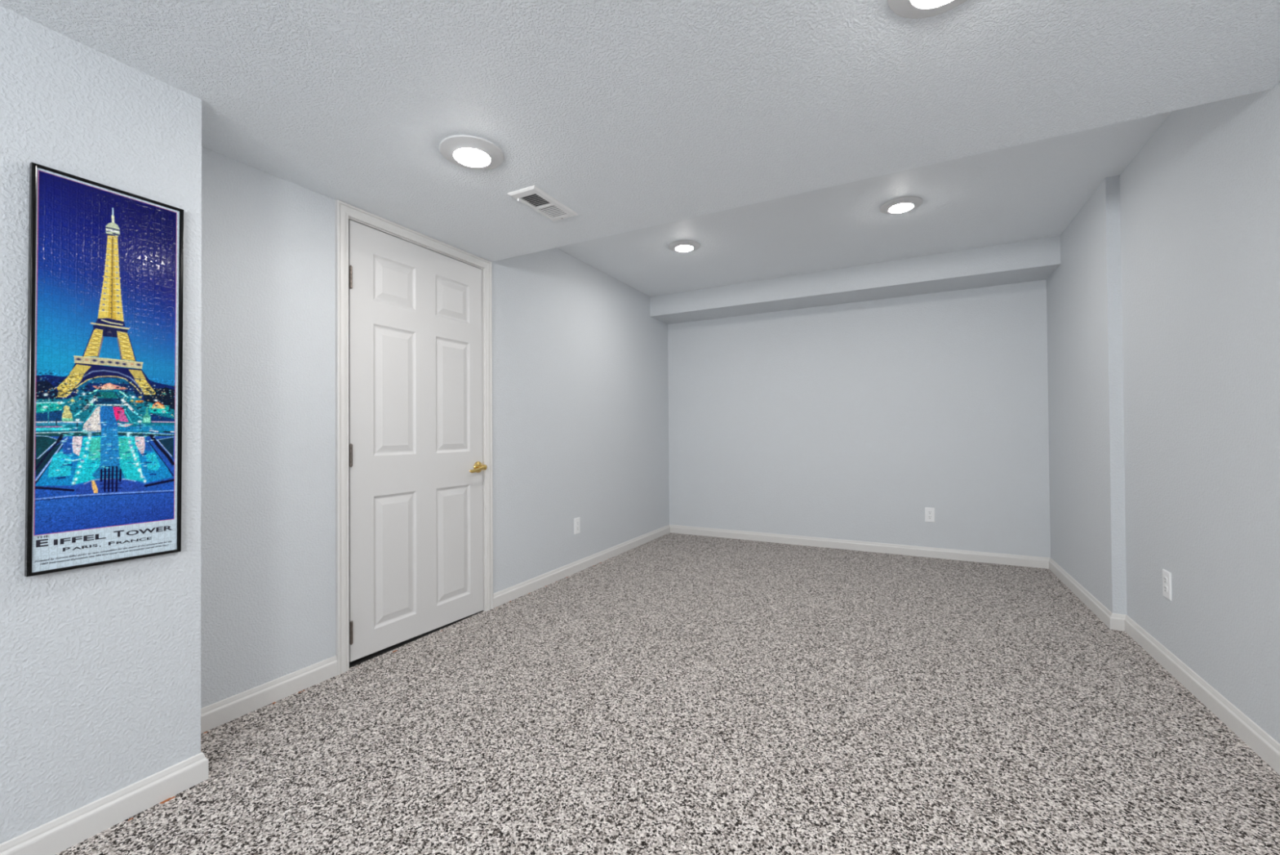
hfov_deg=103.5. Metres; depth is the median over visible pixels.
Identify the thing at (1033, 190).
ceiling
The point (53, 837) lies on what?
baseboard
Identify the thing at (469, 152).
recessed light
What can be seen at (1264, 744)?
baseboard
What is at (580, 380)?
wall
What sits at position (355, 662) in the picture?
threshold
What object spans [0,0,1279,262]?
ceiling
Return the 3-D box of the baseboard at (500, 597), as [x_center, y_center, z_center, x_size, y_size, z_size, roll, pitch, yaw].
[-0.294,1.063,4.201,0.014,0.083,2.573,-1,-1,28]
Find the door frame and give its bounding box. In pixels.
[335,199,493,674]
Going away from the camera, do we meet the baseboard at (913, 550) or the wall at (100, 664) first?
the wall at (100, 664)
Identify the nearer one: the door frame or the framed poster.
the framed poster
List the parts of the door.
handle, lever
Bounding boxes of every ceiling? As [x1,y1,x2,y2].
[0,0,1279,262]
[555,111,1172,296]
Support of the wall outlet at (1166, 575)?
attached to the wall at (1163, 294)
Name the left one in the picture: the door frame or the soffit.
the door frame
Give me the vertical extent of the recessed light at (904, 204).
0.029 m
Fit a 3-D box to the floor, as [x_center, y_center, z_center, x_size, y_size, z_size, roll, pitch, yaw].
[0.066,1.124,1.429,3.650,0.100,7.397,-1,-1,28]
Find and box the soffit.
[649,235,1060,324]
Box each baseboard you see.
[0,655,337,854]
[493,524,670,608]
[669,524,1050,568]
[1048,557,1279,774]
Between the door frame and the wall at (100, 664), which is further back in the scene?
the door frame
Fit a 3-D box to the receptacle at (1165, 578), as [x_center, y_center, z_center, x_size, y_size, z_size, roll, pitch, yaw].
[2.326,0.675,2.233,0.003,0.028,0.033,-1,-1,28]
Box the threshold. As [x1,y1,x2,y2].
[349,609,484,667]
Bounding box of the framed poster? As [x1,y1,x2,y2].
[24,162,183,577]
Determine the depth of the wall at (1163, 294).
2.09 m
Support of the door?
in the wall at (580, 380)
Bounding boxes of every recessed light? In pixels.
[439,134,504,169]
[668,240,700,252]
[880,195,923,213]
[887,0,967,18]
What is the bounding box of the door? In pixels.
[348,219,487,661]
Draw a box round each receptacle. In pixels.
[1163,576,1167,583]
[1163,584,1167,592]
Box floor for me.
[55,532,1279,854]
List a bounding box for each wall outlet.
[573,516,580,533]
[924,506,934,522]
[1162,568,1171,599]
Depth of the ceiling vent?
2.30 m
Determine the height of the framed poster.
1.030 m
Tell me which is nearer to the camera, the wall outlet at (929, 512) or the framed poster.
the framed poster
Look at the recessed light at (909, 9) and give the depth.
1.24 m
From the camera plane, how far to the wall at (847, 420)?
4.43 m
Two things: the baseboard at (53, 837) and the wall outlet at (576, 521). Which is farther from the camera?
the wall outlet at (576, 521)
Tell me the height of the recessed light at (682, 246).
0.029 m
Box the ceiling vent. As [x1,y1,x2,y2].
[506,185,578,221]
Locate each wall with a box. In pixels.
[0,5,201,843]
[200,146,669,707]
[667,280,1050,557]
[1046,81,1279,743]

